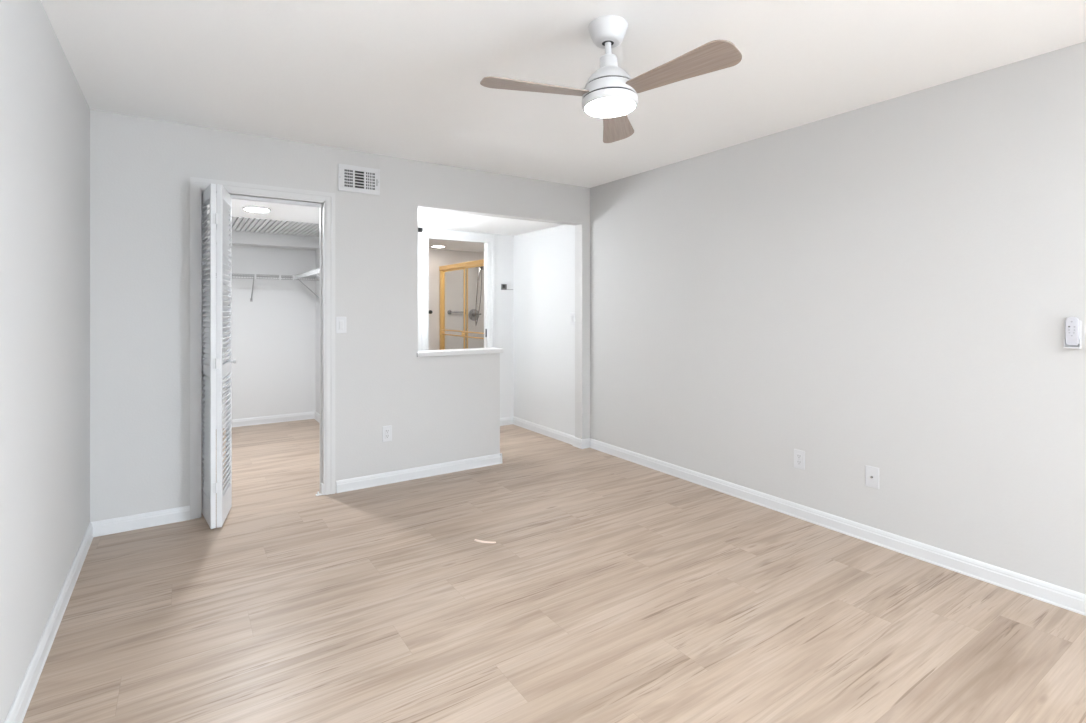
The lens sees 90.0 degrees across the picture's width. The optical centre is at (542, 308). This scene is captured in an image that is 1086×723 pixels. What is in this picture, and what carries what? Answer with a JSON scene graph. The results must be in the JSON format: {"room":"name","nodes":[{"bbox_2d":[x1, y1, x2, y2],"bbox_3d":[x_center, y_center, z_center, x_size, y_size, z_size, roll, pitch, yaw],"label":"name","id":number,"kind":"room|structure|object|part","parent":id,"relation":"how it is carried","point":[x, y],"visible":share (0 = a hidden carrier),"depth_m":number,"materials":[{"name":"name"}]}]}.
{"room":"empty bedroom","nodes":[
{"label":"empty bedroom","id":0,"kind":"room"},
{"bbox_2d":[0,0,89,722],"bbox_3d":[-0.378,0.080,-0.312,0.110,2.440,8.120,0,0,-34],"label":"wall","id":1,"kind":"structure","parent":0,"point":[45,111],"depth_m":1.95,"materials":[{"name":"paint"}]},
{"bbox_2d":[4,522,92,722],"bbox_3d":[-0.355,1.258,-0.231,0.017,0.084,8.010,0,0,-34],"label":"baseboard","id":2,"kind":"structure","parent":1,"relation":"attached to","point":[17,712],"depth_m":2.05,"materials":[{"name":"white paint"}]},
{"bbox_2d":[201,244,314,421],"bbox_3d":[-3.468,0.050,6.011,1.762,2.500,0.110,0,0,-34],"label":"wall","id":3,"kind":"structure","parent":0,"point":[273,334],"depth_m":6.19,"materials":[{"name":"paint"}]},
{"bbox_2d":[201,273,319,301],"bbox_3d":[-3.351,-0.229,5.836,1.752,0.291,0.311,0,0,-34],"label":"wire shelf","id":4,"kind":"object","parent":3,"relation":"attached to","point":[235,275],"visible":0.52,"depth_m":5.97,"materials":[{"name":"grey metal"}]},
{"bbox_3d":[-3.354,-0.364,5.840,1.752,0.007,0.007,0,0,-34],"label":"rail","id":5,"kind":"part","parent":4,"relation":"part of","materials":[{"name":"silver metal"}]},
{"bbox_3d":[-3.269,-0.326,5.712,1.752,0.007,0.007,0,0,-34],"label":"rail","id":6,"kind":"part","parent":4,"relation":"part of","materials":[{"name":"silver metal"}]},
{"bbox_3d":[-3.434,-0.364,5.960,1.752,0.007,0.007,0,0,-34],"label":"rail","id":7,"kind":"part","parent":4,"relation":"part of","materials":[{"name":"silver metal"}]},
{"bbox_3d":[-3.270,-0.369,5.714,1.752,0.007,0.007,0,0,-34],"label":"rail","id":8,"kind":"part","parent":4,"relation":"part of","materials":[{"name":"silver metal"}]},
{"bbox_2d":[201,216,319,249],"bbox_3d":[-3.368,-0.950,5.861,1.762,0.500,0.250,0,0,-34],"label":"wall","id":9,"kind":"structure","parent":0,"point":[239,238],"depth_m":5.99,"materials":[{"name":"paint"}]},
{"bbox_2d":[315,248,319,413],"bbox_3d":[-1.955,0.235,5.439,0.120,2.130,2.980,0,0,-34],"label":"wall","id":10,"kind":"structure","parent":0,"point":[317,252],"depth_m":6.36,"materials":[{"name":"paint"}]},
{"bbox_2d":[201,411,319,430],"bbox_3d":[-2.675,1.258,4.821,1.762,0.084,2.750,0,0,-34],"label":"baseboard","id":11,"kind":"structure","parent":10,"relation":"attached to","point":[305,415],"depth_m":6.19,"materials":[{"name":"white paint"}]},
{"bbox_2d":[293,268,319,298],"bbox_3d":[-2.067,-0.231,5.228,0.300,0.295,2.092,0,0,-34],"label":"wire shelf","id":12,"kind":"object","parent":10,"relation":"attached to","point":[316,272],"visible":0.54,"depth_m":5.61,"materials":[{"name":"grey metal"}]},
{"bbox_2d":[90,109,589,521],"bbox_3d":[-1.105,0.080,4.149,3.848,2.440,0.110,0,0,-34],"label":"wall","id":13,"kind":"structure","parent":0,"point":[439,409],"depth_m":3.75,"materials":[{"name":"paint"}]},
{"bbox_2d":[91,505,189,536],"bbox_3d":[-2.380,1.258,3.222,0.478,0.084,0.017,0,0,-34],"label":"baseboard","id":14,"kind":"structure","parent":13,"relation":"attached to","point":[156,518],"depth_m":3.21,"materials":[{"name":"white paint"}]},
{"bbox_2d":[201,191,322,206],"bbox_3d":[-1.867,-0.732,3.644,0.724,0.022,0.044,0,0,-34],"label":"door track","id":15,"kind":"object","parent":13,"relation":"attached to","point":[239,197],"visible":0.88,"depth_m":3.67,"materials":[{"name":"white metal"}]},
{"bbox_2d":[202,184,235,528],"bbox_3d":[-1.990,0.277,3.353,0.192,2.022,0.366,0,0,-34],"label":"door","id":16,"kind":"structure","parent":15,"relation":"hanging from","point":[210,363],"depth_m":3.28,"materials":[{"name":"white paint"}]},
{"bbox_3d":[-2.044,0.277,3.317,0.027,2.022,0.345,0,0,-40],"label":"panel","id":17,"kind":"part","parent":16,"relation":"part of","materials":[{"name":"white paint"}]},
{"bbox_3d":[-1.976,0.277,3.368,0.027,2.022,0.361,0,0,-22],"label":"panel","id":18,"kind":"part","parent":16,"relation":"part of","materials":[{"name":"white paint"}]},
{"bbox_2d":[190,177,334,519],"bbox_3d":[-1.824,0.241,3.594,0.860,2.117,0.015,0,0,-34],"label":"trim","id":19,"kind":"structure","parent":13,"relation":"attached to","point":[196,184],"depth_m":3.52,"materials":[{"name":"white paint"}]},
{"bbox_2d":[336,317,345,332],"bbox_3d":[-1.433,0.114,3.856,0.072,0.117,0.014,0,0,-34],"label":"light switch","id":20,"kind":"object","parent":13,"relation":"attached to","point":[340,321],"visible":1,"depth_m":3.85,"materials":[{"name":"white plastic"}]},
{"bbox_2d":[338,164,379,194],"bbox_3d":[-1.327,-0.935,3.927,0.296,0.190,0.012,0,0,-34],"label":"air vent","id":21,"kind":"object","parent":13,"relation":"in","point":[356,179],"visible":1,"depth_m":3.92,"materials":[{"name":"white plastic"}]},
{"bbox_2d":[382,425,391,441],"bbox_3d":[-1.159,0.928,4.042,0.072,0.117,0.008,0,0,-34],"label":"wall outlet","id":22,"kind":"object","parent":13,"relation":"attached to","point":[386,430],"visible":1,"depth_m":4.04,"materials":[{"name":"white plastic"}]},
{"bbox_2d":[385,429,388,438],"bbox_3d":[-1.159,0.928,4.040,0.033,0.068,0.003,0,0,-34],"label":"receptacle","id":23,"kind":"object","parent":22,"relation":"attached to","point":[386,430],"depth_m":4.04,"materials":[{"name":"white plastic"}]},
{"bbox_2d":[336,453,502,492],"bbox_3d":[-0.933,1.258,4.253,1.340,0.084,0.127,0,0,-34],"label":"baseboard","id":24,"kind":"structure","parent":13,"relation":"attached to","point":[345,485],"depth_m":4.15,"materials":[{"name":"white paint"}]},
{"bbox_2d":[417,347,503,356],"bbox_3d":[-0.690,0.350,4.425,0.751,0.035,0.170,0,0,-34],"label":"trim","id":25,"kind":"structure","parent":13,"relation":"attached to","point":[428,353],"depth_m":4.36,"materials":[{"name":"white paint"}]},
{"bbox_2d":[201,196,563,251],"bbox_3d":[-1.733,-0.880,5.653,4.472,0.100,3.090,0,0,-34],"label":"ceiling","id":26,"kind":"structure","parent":0,"point":[432,219],"depth_m":5.09,"materials":[{"name":"paint"}]},
{"bbox_2d":[242,206,270,211],"bbox_3d":[-2.371,-0.821,4.501,0.212,0.018,0.212,0,0,-34],"label":"recessed light","id":27,"kind":"object","parent":26,"relation":"in","point":[249,208],"visible":1,"depth_m":4.46,"materials":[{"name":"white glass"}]},
{"bbox_2d":[245,208,268,211],"bbox_3d":[-2.371,-0.821,4.501,0.176,0.016,0.176,0,0,-34],"label":"diffuser","id":28,"kind":"object","parent":27,"relation":"attached to","point":[248,209],"depth_m":4.47,"materials":[{"name":"white plastic"}]},
{"bbox_2d":[201,214,319,236],"bbox_3d":[-3.012,-0.853,5.330,1.744,0.054,1.005,0,0,-34],"label":"slatted panel","id":29,"kind":"object","parent":26,"relation":"attached to","point":[255,225],"visible":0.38,"depth_m":5.48,"materials":[{"name":"white paint"}]},
{"bbox_2d":[431,245,445,247],"bbox_3d":[-1.381,-0.821,7.156,0.200,0.018,0.200,0,0,-34],"label":"recessed light","id":30,"kind":"object","parent":26,"relation":"in","point":[437,246],"visible":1,"depth_m":7.10,"materials":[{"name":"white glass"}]},
{"bbox_2d":[429,249,483,349],"bbox_3d":[-1.781,0.235,7.412,2.600,2.130,0.110,0,0,-34],"label":"wall","id":31,"kind":"structure","parent":0,"point":[437,257],"depth_m":7.69,"materials":[{"name":"paint"}]},
{"bbox_2d":[447,310,465,313],"bbox_3d":[-1.202,0.045,7.699,0.304,0.064,0.055,0,0,-34],"label":"grab bar","id":32,"kind":"object","parent":31,"relation":"attached to","point":[449,311],"visible":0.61,"depth_m":7.65,"materials":[{"name":"silver metal"}]},
{"bbox_2d":[469,309,480,320],"bbox_3d":[-0.980,0.085,7.840,0.177,0.170,0.065,0,0,-34],"label":"shower valve","id":33,"kind":"object","parent":31,"relation":"attached to","point":[472,312],"visible":0.74,"depth_m":7.84,"materials":[{"name":"silver metal"}]},
{"bbox_2d":[475,266,483,325],"bbox_3d":[-0.928,-0.207,7.795,0.150,0.906,0.204,0,0,-34],"label":"shower","id":34,"kind":"object","parent":31,"relation":"attached to","point":[481,268],"visible":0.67,"depth_m":7.73,"materials":[{"name":"silver metal"}]},
{"bbox_2d":[418,227,513,417],"bbox_3d":[-0.767,0.235,5.902,2.370,2.130,0.072,0,0,-34],"label":"wall","id":35,"kind":"structure","parent":0,"point":[504,244],"depth_m":6.08,"materials":[{"name":"paint"}]},
{"bbox_2d":[422,229,494,350],"bbox_3d":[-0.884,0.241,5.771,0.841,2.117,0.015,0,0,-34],"label":"trim","id":36,"kind":"structure","parent":35,"relation":"attached to","point":[426,233],"depth_m":5.78,"materials":[{"name":"white paint"}]},
{"bbox_2d":[501,284,512,289],"bbox_3d":[-0.398,-0.246,6.089,0.159,0.068,0.026,0,0,-34],"label":"thermostat","id":37,"kind":"object","parent":35,"relation":"attached to","point":[503,286],"visible":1,"depth_m":6.05,"materials":[{"name":"grey plastic"}]},
{"bbox_2d":[514,224,574,435],"bbox_3d":[0.039,0.235,5.687,0.110,2.130,1.180,0,0,-34],"label":"wall","id":38,"kind":"structure","parent":0,"point":[544,259],"depth_m":5.59,"materials":[{"name":"paint"}]},
{"bbox_2d":[570,313,574,324],"bbox_3d":[0.286,0.095,5.205,0.014,0.117,0.100,0,0,-34],"label":"light switch","id":39,"kind":"object","parent":38,"relation":"attached to","point":[572,315],"visible":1,"depth_m":5.21,"materials":[{"name":"white plastic"}]},
{"bbox_2d":[22,419,1085,722],"bbox_3d":[0.629,1.360,2.111,4.352,0.120,11.552,0,0,-34],"label":"floor","id":40,"kind":"structure","parent":0,"point":[610,588],"depth_m":2.33,"materials":[{"name":"wood"}]},
{"bbox_2d":[315,483,323,495],"bbox_3d":[-1.563,1.262,3.798,0.048,0.075,0.035,0,0,-34],"label":"bracket","id":41,"kind":"object","parent":40,"relation":"on","point":[322,484],"visible":1,"depth_m":3.79,"materials":[{"name":"white paint"}]},
{"bbox_2d":[474,539,495,542],"bbox_3d":[-0.324,1.297,3.029,0.124,0.006,0.024,0,0,18],"label":"chip","id":42,"kind":"object","parent":40,"relation":"on","point":[475,539],"visible":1,"depth_m":3.02,"materials":[{"name":"white"}]},
{"bbox_3d":[-0.645,1.090,7.094,0.836,0.420,1.680,0,0,-34],"label":"bathtub","id":43,"kind":"object","parent":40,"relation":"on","visible":0},
{"bbox_2d":[439,259,483,349],"bbox_3d":[-0.985,0.144,6.915,0.098,1.472,1.600,0,0,-34],"label":"shower enclosure","id":44,"kind":"object","parent":43,"relation":"on","point":[478,263],"visible":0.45,"depth_m":7.05,"materials":[{"name":"gold metal"}]},
{"bbox_3d":[-1.176,0.156,7.253,0.018,1.388,0.765,0,0,-34],"label":"sliding panel","id":45,"kind":"part","parent":44,"relation":"part of","materials":[{"name":"clear glass"}]},
{"bbox_3d":[-0.785,0.156,6.613,0.018,1.388,0.815,0,0,-34],"label":"sliding panel","id":46,"kind":"part","parent":44,"relation":"part of","materials":[{"name":"clear glass"}]},
{"bbox_2d":[40,0,1085,187],"bbox_3d":[1.178,-1.190,0.725,3.848,0.100,8.120,0,0,-34],"label":"ceiling","id":47,"kind":"structure","parent":0,"point":[392,78],"depth_m":2.49,"materials":[{"name":"paint"}]},
{"bbox_2d":[480,15,741,142],"bbox_3d":[0.252,-0.970,2.101,0.915,0.339,0.910,0,0,-34],"label":"ceiling fan","id":48,"kind":"object","parent":47,"relation":"hanging from","point":[609,94],"visible":1,"depth_m":2.09,"materials":[{"name":"white metal"}]},
{"bbox_3d":[-0.026,-0.848,2.083,0.427,0.030,0.154,0,0,-18],"label":"blade","id":49,"kind":"part","parent":48,"relation":"part of","materials":[{"name":"brown wood"}]},
{"bbox_3d":[0.265,-0.928,2.181,0.194,0.071,0.194,0,-3,-34],"label":"motor","id":50,"kind":"part","parent":48,"relation":"part of","materials":[{"name":"white metal"}]},
{"bbox_2d":[585,97,634,116],"bbox_3d":[0.268,-0.811,2.176,0.197,0.010,0.197,0,-3,-34],"label":"diffuser","id":51,"kind":"object","parent":48,"relation":"attached to","point":[594,106],"depth_m":2.16,"materials":[{"name":"white glass"}]},
{"bbox_3d":[0.332,-0.844,2.479,0.153,0.037,0.427,-2,-2,12],"label":"blade","id":52,"kind":"part","parent":48,"relation":"part of","materials":[{"name":"brown wood"}]},
{"bbox_3d":[0.496,-0.867,1.972,0.427,0.037,0.153,-3,-3,42],"label":"blade","id":53,"kind":"part","parent":48,"relation":"part of","materials":[{"name":"brown wood"}]},
{"bbox_2d":[590,41,1085,593],"bbox_3d":[2.737,0.080,1.764,0.100,2.440,8.120,0,0,-34],"label":"wall","id":54,"kind":"structure","parent":0,"point":[892,286],"depth_m":3.00,"materials":[{"name":"paint"}]},
{"bbox_2d":[500,416,1085,615],"bbox_3d":[1.536,1.258,3.187,0.321,0.084,7.000,0,0,-34],"label":"baseboard","id":55,"kind":"structure","parent":54,"relation":"attached to","point":[1065,598],"depth_m":3.07,"materials":[{"name":"white paint"}]},
{"bbox_2d":[794,449,804,469],"bbox_3d":[1.595,0.936,3.380,0.008,0.117,0.072,0,0,-34],"label":"wall outlet","id":56,"kind":"object","parent":54,"relation":"attached to","point":[799,455],"visible":1,"depth_m":3.38,"materials":[{"name":"white plastic"}]},
{"bbox_2d":[797,454,801,464],"bbox_3d":[1.594,0.936,3.379,0.003,0.068,0.033,0,0,-34],"label":"receptacle","id":57,"kind":"object","parent":56,"relation":"attached to","point":[799,456],"depth_m":3.38,"materials":[{"name":"white plastic"}]},
{"bbox_2d":[865,465,878,488],"bbox_3d":[1.829,0.936,3.022,0.015,0.117,0.072,0,0,-34],"label":"cable wall plate","id":58,"kind":"object","parent":54,"relation":"attached to","point":[871,473],"visible":1,"depth_m":3.02,"materials":[{"name":"white plastic"}]},
{"bbox_2d":[1063,321,1080,348],"bbox_3d":[2.278,0.110,2.337,0.028,0.120,0.052,0,0,-34],"label":"remote holder","id":59,"kind":"object","parent":54,"relation":"attached to","point":[1065,345],"visible":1,"depth_m":2.33,"materials":[{"name":"white plastic"}]},
{"bbox_2d":[1065,317,1078,345],"bbox_3d":[2.277,0.096,2.337,0.019,0.123,0.041,0,0,-34],"label":"remote control","id":60,"kind":"object","parent":59,"relation":"in","point":[1071,323],"visible":1,"depth_m":2.33,"materials":[{"name":"grey plastic"}]}
]}

